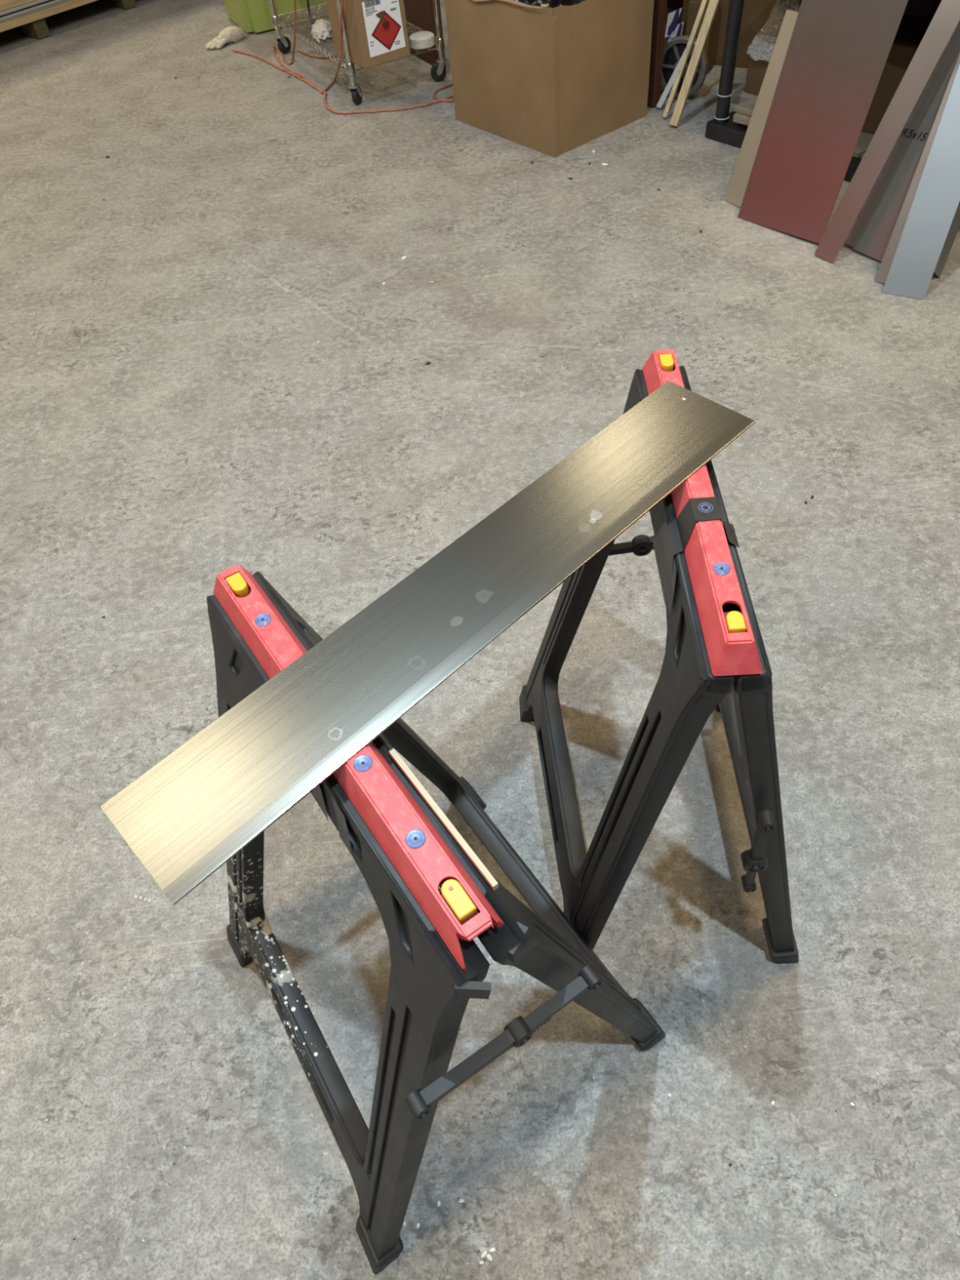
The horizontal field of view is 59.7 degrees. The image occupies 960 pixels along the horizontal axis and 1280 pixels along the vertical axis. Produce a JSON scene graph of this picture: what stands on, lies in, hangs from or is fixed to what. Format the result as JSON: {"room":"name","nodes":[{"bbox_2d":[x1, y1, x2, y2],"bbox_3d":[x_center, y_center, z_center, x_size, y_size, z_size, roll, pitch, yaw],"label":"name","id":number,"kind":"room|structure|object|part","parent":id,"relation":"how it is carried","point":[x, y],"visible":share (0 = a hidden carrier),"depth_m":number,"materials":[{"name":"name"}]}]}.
{"room":"metal workshop","nodes":[
{"label":"metal workshop","id":0,"kind":"room"},
{"bbox_2d":[0,0,959,1279],"bbox_3d":[-1.441,0.126,1.953,9.700,0.120,13.000,-38,57,-23],"label":"floor","id":1,"kind":"structure","parent":0,"point":[168,366],"depth_m":1.81,"materials":[{"name":"concrete"}]},
{"bbox_2d":[20,17,50,39],"bbox_3d":[-2.696,-3.708,5.054,0.170,0.094,0.085,30,60,26],"label":"wood block","id":2,"kind":"object","parent":1,"relation":"on","point":[38,29],"visible":0.76,"depth_m":5.03,"materials":[{"name":"brown wood"}]},
{"bbox_2d":[111,0,136,9],"bbox_3d":[-2.278,-4.089,5.320,0.085,0.094,0.170,-38,57,-22],"label":"wood block","id":3,"kind":"object","parent":1,"relation":"on","point":[123,4],"visible":1,"depth_m":5.30,"materials":[{"name":"brown wood"}]},
{"bbox_2d":[205,26,244,49],"bbox_3d":[-1.438,-3.371,4.668,0.136,0.066,0.249,33,61,28],"label":"glove","id":4,"kind":"object","parent":1,"relation":"on","point":[229,34],"visible":1,"depth_m":4.64,"materials":[{"name":"fabric"}]},
{"bbox_2d":[222,0,328,32],"bbox_3d":[-1.110,-3.929,4.707,0.860,0.635,0.600,-24,53,-13],"label":"plastic bin","id":5,"kind":"object","parent":1,"relation":"on","point":[251,15],"visible":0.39,"depth_m":4.72,"materials":[{"name":"green plastic"}]},
{"bbox_2d":[271,0,322,93],"bbox_3d":[-0.966,-3.073,4.154,0.093,0.412,0.875,-25,53,-14],"label":"extension cord","id":6,"kind":"object","parent":1,"relation":"on","point":[295,1],"visible":1,"depth_m":4.28,"materials":[{"name":"orange rubber"}]},
{"bbox_2d":[296,48,336,58],"bbox_3d":[-0.882,-3.102,4.428,0.292,0.011,0.058,28,59,25],"label":"extension cord","id":7,"kind":"object","parent":1,"relation":"on","point":[297,49],"visible":0.88,"depth_m":4.41,"materials":[{"name":"orange rubber"}]},
{"bbox_2d":[323,0,343,91],"bbox_3d":[-0.687,-2.740,3.786,0.106,0.517,0.548,-20,52,-10],"label":"extension cord","id":8,"kind":"object","parent":1,"relation":"on","point":[341,1],"visible":1,"depth_m":3.74,"materials":[{"name":"orange rubber"}]},
{"bbox_2d":[232,48,453,114],"bbox_3d":[-0.859,-2.752,4.141,1.586,0.011,0.406,30,60,26],"label":"extension cord","id":9,"kind":"object","parent":1,"relation":"on","point":[325,93],"visible":1,"depth_m":3.87,"materials":[{"name":"orange rubber"}]},
{"bbox_2d":[268,0,447,104],"bbox_3d":[-0.684,-3.405,3.691,0.515,1.500,1.060,-26,53,-15],"label":"wire cart","id":10,"kind":"object","parent":1,"relation":"on","point":[438,72],"visible":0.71,"depth_m":4.00,"materials":[{"name":"silver metal"}]},
{"bbox_3d":[-1.121,-3.642,3.872,0.026,1.412,0.027,-26,53,-15],"label":"post","id":11,"kind":"part","parent":10,"relation":"part of","materials":[{"name":"silver metal"}]},
{"bbox_2d":[306,0,313,25],"bbox_3d":[-0.766,-3.046,3.989,0.030,0.260,0.253,-35,56,-21],"label":"cable","id":12,"kind":"object","parent":10,"relation":"on","point":[308,1],"visible":0.35,"depth_m":4.09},
{"bbox_2d":[311,18,333,44],"bbox_3d":[-0.762,-2.952,4.049,0.117,0.070,0.301,-7,51,0],"label":"rag","id":13,"kind":"object","parent":10,"relation":"on","point":[322,32],"visible":0.96,"depth_m":4.00,"materials":[{"name":"fabric"}]},
{"bbox_3d":[-0.641,-3.005,3.306,0.026,1.412,0.027,-26,53,-15],"label":"post","id":14,"kind":"part","parent":10,"relation":"part of","materials":[{"name":"silver metal"}]},
{"bbox_2d":[275,3,436,71],"bbox_3d":[-0.628,-3.019,4.145,0.471,0.040,0.984,-26,53,-15],"label":"wire shelf","id":15,"kind":"object","parent":10,"relation":"attached to","point":[349,67],"depth_m":4.17,"materials":[{"name":"silver metal"}]},
{"bbox_2d":[326,0,409,69],"bbox_3d":[-0.508,-2.812,3.667,0.233,0.420,0.304,-28,54,-16],"label":"carton","id":16,"kind":"object","parent":10,"relation":"on","point":[377,33],"visible":1,"depth_m":3.66,"materials":[{"name":"cardboard"}]},
{"bbox_2d":[408,31,435,49],"bbox_3d":[-0.266,-2.749,3.833,0.116,0.044,0.116,-7,51,0],"label":"disc","id":17,"kind":"object","parent":10,"relation":"on","point":[422,40],"visible":1,"depth_m":3.81,"materials":[{"name":"plastic"}]},
{"bbox_3d":[-0.239,-3.203,3.424,0.026,1.412,0.027,-26,53,-15],"label":"post","id":18,"kind":"part","parent":10,"relation":"part of","materials":[{"name":"silver metal"}]},
{"bbox_2d":[403,0,446,68],"bbox_3d":[-0.313,-3.310,3.770,0.035,1.200,0.340,-26,53,-15],"label":"sheet","id":19,"kind":"object","parent":1,"relation":"on","point":[420,13],"visible":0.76,"depth_m":4.09,"materials":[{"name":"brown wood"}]},
{"bbox_2d":[206,564,665,1275],"bbox_3d":[-0.114,0.319,1.061,0.527,0.805,0.562,-30,54,-18],"label":"sawhorse","id":20,"kind":"object","parent":1,"relation":"on","point":[404,846],"visible":0.77,"depth_m":0.81,"materials":[{"name":"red plastic"}]},
{"bbox_3d":[-0.216,0.391,1.039,0.265,0.766,0.549,-30,54,-18],"label":"leg frame","id":21,"kind":"part","parent":20,"relation":"part of","materials":[{"name":"black plastic"}]},
{"bbox_3d":[-0.134,0.079,0.766,0.046,0.034,0.496,-30,54,-18],"label":"rail","id":22,"kind":"part","parent":20,"relation":"part of","materials":[{"name":"red plastic"}]},
{"bbox_2d":[100,380,755,905],"bbox_3d":[-0.007,-0.052,0.828,0.769,0.003,0.123,-39,58,-22],"label":"metal sheet","id":23,"kind":"object","parent":20,"relation":"on","point":[193,811],"visible":1,"depth_m":0.79,"materials":[{"name":"silver metal"}]},
{"bbox_3d":[-0.003,0.265,1.119,0.247,0.766,0.546,-30,54,-18],"label":"leg frame","id":24,"kind":"part","parent":20,"relation":"part of","materials":[{"name":"black plastic"}]},
{"bbox_2d":[432,83,453,102],"bbox_3d":[-0.172,-2.559,3.914,0.096,0.011,0.227,-4,51,3],"label":"extension cord","id":25,"kind":"object","parent":1,"relation":"on","point":[450,84],"visible":0.98,"depth_m":3.91,"materials":[{"name":"orange rubber"}]},
{"bbox_2d":[3,150,949,1264],"bbox_3d":[0.034,-0.527,2.246,3.225,0.009,3.593,-7,51,0],"label":"crumbs","id":26,"kind":"object","parent":1,"relation":"on","point":[483,1255],"visible":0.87,"depth_m":1.19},
{"bbox_2d":[43,3,959,1252],"bbox_3d":[-0.293,-1.665,3.202,3.048,0.010,6.640,-21,52,-11],"label":"floor grit","id":27,"kind":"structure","parent":1,"relation":"on","point":[531,162],"depth_m":2.01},
{"bbox_2d":[444,0,653,158],"bbox_3d":[0.279,-2.440,3.430,0.559,0.537,0.662,-35,56,-21],"label":"carton","id":28,"kind":"object","parent":1,"relation":"on","point":[528,76],"visible":1,"depth_m":3.30,"materials":[{"name":"brown cardboard"}]},
{"bbox_3d":[0.073,-2.621,3.603,0.534,0.530,0.013,-35,56,-21],"label":"carton panel","id":29,"kind":"part","parent":28,"relation":"part of","materials":[{"name":"cardboard"}]},
{"bbox_3d":[0.075,-2.297,3.337,0.360,0.535,0.529,-7,51,0],"label":"carton panel","id":30,"kind":"part","parent":28,"relation":"part of","materials":[{"name":"cardboard"}]},
{"bbox_2d":[514,0,585,15],"bbox_3d":[0.281,-2.445,3.427,0.437,0.601,0.393,17,55,19],"label":"plastic bag","id":31,"kind":"object","parent":28,"relation":"on","point":[547,3],"visible":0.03,"depth_m":3.23,"materials":[{"name":"black plastic"}]},
{"bbox_3d":[0.484,-2.258,3.266,0.443,0.530,0.302,-7,51,0],"label":"carton panel","id":32,"kind":"part","parent":28,"relation":"part of","materials":[{"name":"cardboard"}]},
{"bbox_2d":[519,349,799,964],"bbox_3d":[0.266,0.069,1.218,0.432,0.814,0.572,-3,51,3],"label":"sawhorse","id":33,"kind":"object","parent":1,"relation":"on","point":[716,657],"visible":0.83,"depth_m":0.96,"materials":[{"name":"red plastic"}]},
{"bbox_3d":[0.235,-0.172,0.917,0.046,0.034,0.501,-3,51,3],"label":"rail","id":34,"kind":"part","parent":33,"relation":"part of","materials":[{"name":"red plastic"}]},
{"bbox_3d":[0.373,0.068,1.232,0.209,0.776,0.546,-3,51,3],"label":"leg frame","id":35,"kind":"part","parent":33,"relation":"part of","materials":[{"name":"black plastic"}]},
{"bbox_2d":[647,0,683,107],"bbox_3d":[0.766,-3.461,3.327,1.155,1.900,0.935,-38,57,-23],"label":"wooden shelving","id":36,"kind":"object","parent":1,"relation":"on","point":[660,11],"visible":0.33,"depth_m":3.48,"materials":[{"name":"brown wood"}]},
{"bbox_3d":[1.180,-3.782,3.545,0.020,1.900,0.920,-38,57,-23],"label":"panel","id":37,"kind":"part","parent":36,"relation":"part of","materials":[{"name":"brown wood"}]},
{"bbox_2d":[656,48,685,108],"bbox_3d":[0.813,-2.363,3.521,0.132,0.200,0.021,-18,52,-9],"label":"strip","id":38,"kind":"object","parent":1,"relation":"on","point":[671,82],"visible":0.64,"depth_m":3.53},
{"bbox_2d":[661,35,707,98],"bbox_3d":[0.864,-2.449,3.578,0.226,0.227,0.057,27,58,25],"label":"wheel","id":39,"kind":"object","parent":1,"relation":"on","point":[673,50],"visible":0.48,"depth_m":3.56,"materials":[{"name":"grey plastic"}]},
{"bbox_2d":[662,0,708,117],"bbox_3d":[0.841,-2.383,3.350,0.202,0.483,0.023,-23,52,-12],"label":"stick","id":40,"kind":"object","parent":1,"relation":"on","point":[704,3],"visible":1,"depth_m":3.37,"materials":[{"name":"brown wood"}]},
{"bbox_2d":[669,0,719,126],"bbox_3d":[0.855,-2.309,3.266,0.189,0.520,0.037,-15,51,-6],"label":"stick","id":41,"kind":"object","parent":1,"relation":"on","point":[713,6],"visible":1,"depth_m":3.29,"materials":[{"name":"brown wood"}]},
{"bbox_2d":[685,0,720,74],"bbox_3d":[0.988,-2.697,3.734,0.110,0.275,0.110,21,56,21],"label":"carton","id":42,"kind":"object","parent":1,"relation":"on","point":[694,6],"visible":0.36,"depth_m":3.68,"materials":[{"name":"cardboard"}]},
{"bbox_2d":[664,0,802,68],"bbox_3d":[1.180,-2.948,3.705,0.594,0.635,0.324,23,57,22],"label":"carton","id":43,"kind":"object","parent":1,"relation":"on","point":[756,13],"visible":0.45,"depth_m":3.74,"materials":[{"name":"cardboard"}]},
{"bbox_2d":[666,22,673,35],"bbox_3d":[0.880,-2.826,3.861,0.030,0.057,0.001,23,57,22],"label":"print","id":44,"kind":"object","parent":43,"relation":"attached to","point":[669,25],"depth_m":3.86},
{"bbox_2d":[671,9,679,31],"bbox_3d":[0.894,-2.838,3.830,0.031,0.088,0.001,23,57,22],"label":"print","id":45,"kind":"object","parent":43,"relation":"attached to","point":[675,15],"depth_m":3.83},
{"bbox_2d":[671,23,682,39],"bbox_3d":[0.908,-2.796,3.870,0.050,0.101,0.001,23,57,22],"label":"print","id":46,"kind":"object","parent":43,"relation":"attached to","point":[676,29],"depth_m":3.85},
{"bbox_2d":[724,9,798,207],"bbox_3d":[0.972,-1.752,2.797,0.202,0.541,0.168,-32,55,-19],"label":"sheet","id":47,"kind":"object","parent":1,"relation":"on","point":[736,188],"visible":0.43,"depth_m":2.83,"materials":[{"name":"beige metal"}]},
{"bbox_2d":[737,0,908,243],"bbox_3d":[1.099,-1.883,2.465,0.334,1.200,0.424,35,62,29],"label":"sheet","id":48,"kind":"object","parent":1,"relation":"on","point":[838,51],"visible":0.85,"depth_m":2.63,"materials":[{"name":"aluminium"}]},
{"bbox_2d":[705,0,942,182],"bbox_3d":[1.565,-2.419,2.399,0.704,1.900,1.440,-36,56,-21],"label":"rack","id":49,"kind":"object","parent":1,"relation":"on","point":[722,128],"visible":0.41,"depth_m":3.17,"materials":[{"name":"black metal"}]},
{"bbox_3d":[0.885,-2.640,2.611,0.052,1.840,0.052,-36,56,-21],"label":"post","id":50,"kind":"part","parent":49,"relation":"part of","materials":[{"name":"black metal"}]},
{"bbox_2d":[733,112,751,125],"bbox_3d":[1.151,-1.975,3.195,0.110,0.028,0.360,-39,57,-23],"label":"wood offcut","id":51,"kind":"object","parent":49,"relation":"on","point":[738,117],"visible":0.22,"depth_m":3.24,"materials":[{"name":"brown wood"}]},
{"bbox_2d":[733,98,756,116],"bbox_3d":[1.119,-2.010,3.194,0.100,0.020,0.300,-33,55,-20],"label":"wood offcut","id":52,"kind":"object","parent":51,"relation":"on","point":[747,107],"visible":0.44,"depth_m":3.24,"materials":[{"name":"brown wood"}]},
{"bbox_2d":[731,87,758,104],"bbox_3d":[1.265,-2.154,3.321,0.300,0.040,0.420,-36,56,-21],"label":"board","id":53,"kind":"object","parent":49,"relation":"on","point":[739,96],"visible":0.2,"depth_m":3.35,"materials":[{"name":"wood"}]},
{"bbox_2d":[744,56,768,95],"bbox_3d":[1.259,-2.205,3.257,0.260,0.120,0.340,-34,56,-20],"label":"carton","id":54,"kind":"object","parent":53,"relation":"on","point":[757,69],"visible":0.21,"depth_m":3.28,"materials":[{"name":"cardboard"}]},
{"bbox_2d":[746,0,800,62],"bbox_3d":[1.250,-2.215,3.178,0.240,0.307,0.400,-36,56,-21],"label":"bubble wrap","id":55,"kind":"object","parent":49,"relation":"on","point":[762,47],"visible":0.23,"depth_m":3.19,"materials":[{"name":"grey"}]},
{"bbox_2d":[861,13,933,133],"bbox_3d":[1.590,-2.040,3.040,0.400,0.280,0.320,33,61,28],"label":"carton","id":56,"kind":"object","parent":49,"relation":"on","point":[912,29],"visible":0.16,"depth_m":2.97,"materials":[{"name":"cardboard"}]},
{"bbox_3d":[1.825,-2.608,2.525,0.012,1.900,1.400,-36,56,-21],"label":"panel","id":57,"kind":"part","parent":49,"relation":"part of","materials":[{"name":"black"}]},
{"bbox_2d":[814,0,959,263],"bbox_3d":[1.260,-1.650,2.339,0.438,1.077,0.075,-23,52,-12],"label":"plank","id":58,"kind":"object","parent":1,"relation":"on","point":[946,19],"visible":1,"depth_m":2.46,"materials":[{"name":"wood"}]},
{"bbox_2d":[844,21,959,246],"bbox_3d":[1.370,-1.581,2.382,0.374,0.905,0.196,-23,53,-13],"label":"sheet","id":59,"kind":"object","parent":1,"relation":"on","point":[853,236],"visible":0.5,"depth_m":2.56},
{"bbox_2d":[852,30,959,262],"bbox_3d":[1.367,-1.500,2.409,0.276,0.763,0.264,-33,55,-20],"label":"sheet","id":60,"kind":"object","parent":1,"relation":"on","point":[873,238],"visible":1,"depth_m":2.55,"materials":[{"name":"brown"}]},
{"bbox_2d":[874,53,959,283],"bbox_3d":[1.318,-1.363,2.430,0.097,0.566,0.306,25,58,24],"label":"sheet","id":61,"kind":"object","parent":1,"relation":"on","point":[884,268],"visible":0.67,"depth_m":2.49,"materials":[{"name":"metal"}]},
{"bbox_2d":[882,64,959,299],"bbox_3d":[1.329,-1.325,2.391,0.120,0.577,0.284,21,56,21],"label":"sheet","id":62,"kind":"object","parent":1,"relation":"on","point":[936,200],"visible":1,"depth_m":2.43,"materials":[{"name":"silver metal"}]},
{"bbox_2d":[933,201,959,278],"bbox_3d":[1.498,-1.410,2.552,0.040,0.406,0.517,21,56,21],"label":"sheet","id":63,"kind":"object","parent":1,"relation":"on","point":[955,224],"visible":0.6,"depth_m":2.57,"materials":[{"name":"metal"}]},
{"bbox_3d":[-3.033,-4.717,4.549,1.200,2.200,3.020,33,61,28],"label":"rack","id":64,"kind":"object","parent":1,"relation":"on","visible":0},
{"bbox_2d":[0,0,97,32],"bbox_3d":[-2.909,-4.068,5.285,1.100,0.032,2.820,33,61,28],"label":"plywood board","id":65,"kind":"object","parent":64,"relation":"on","point":[71,4],"visible":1,"depth_m":4.96,"materials":[{"name":"brown wood"}]},
{"bbox_2d":[0,0,70,22],"bbox_3d":[-2.933,-4.096,5.282,1.100,0.010,2.820,33,61,28],"label":"board","id":66,"kind":"object","parent":65,"relation":"on","point":[64,1],"visible":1,"depth_m":4.95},
{"bbox_2d":[0,0,63,21],"bbox_3d":[-2.928,-4.100,5.270,1.100,0.010,2.820,33,61,28],"label":"board","id":67,"kind":"object","parent":66,"relation":"on","point":[50,2],"visible":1,"depth_m":4.93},
{"bbox_2d":[0,0,53,17],"bbox_3d":[-2.942,-4.114,5.271,1.100,0.006,2.820,33,61,28],"label":"board","id":68,"kind":"object","parent":67,"relation":"on","point":[48,0],"visible":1,"depth_m":4.92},
{"bbox_2d":[0,0,48,15],"bbox_3d":[-2.937,-4.117,5.259,1.100,0.013,2.820,33,61,28],"label":"board","id":69,"kind":"object","parent":68,"relation":"on","point":[36,2],"visible":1,"depth_m":4.90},
{"bbox_2d":[0,0,35,11],"bbox_3d":[-2.952,-4.142,5.247,1.100,0.036,2.820,33,61,28],"label":"plywood board","id":70,"kind":"object","parent":69,"relation":"on","point":[4,4],"visible":1,"depth_m":4.87,"materials":[{"name":"beige wood"}]}
]}

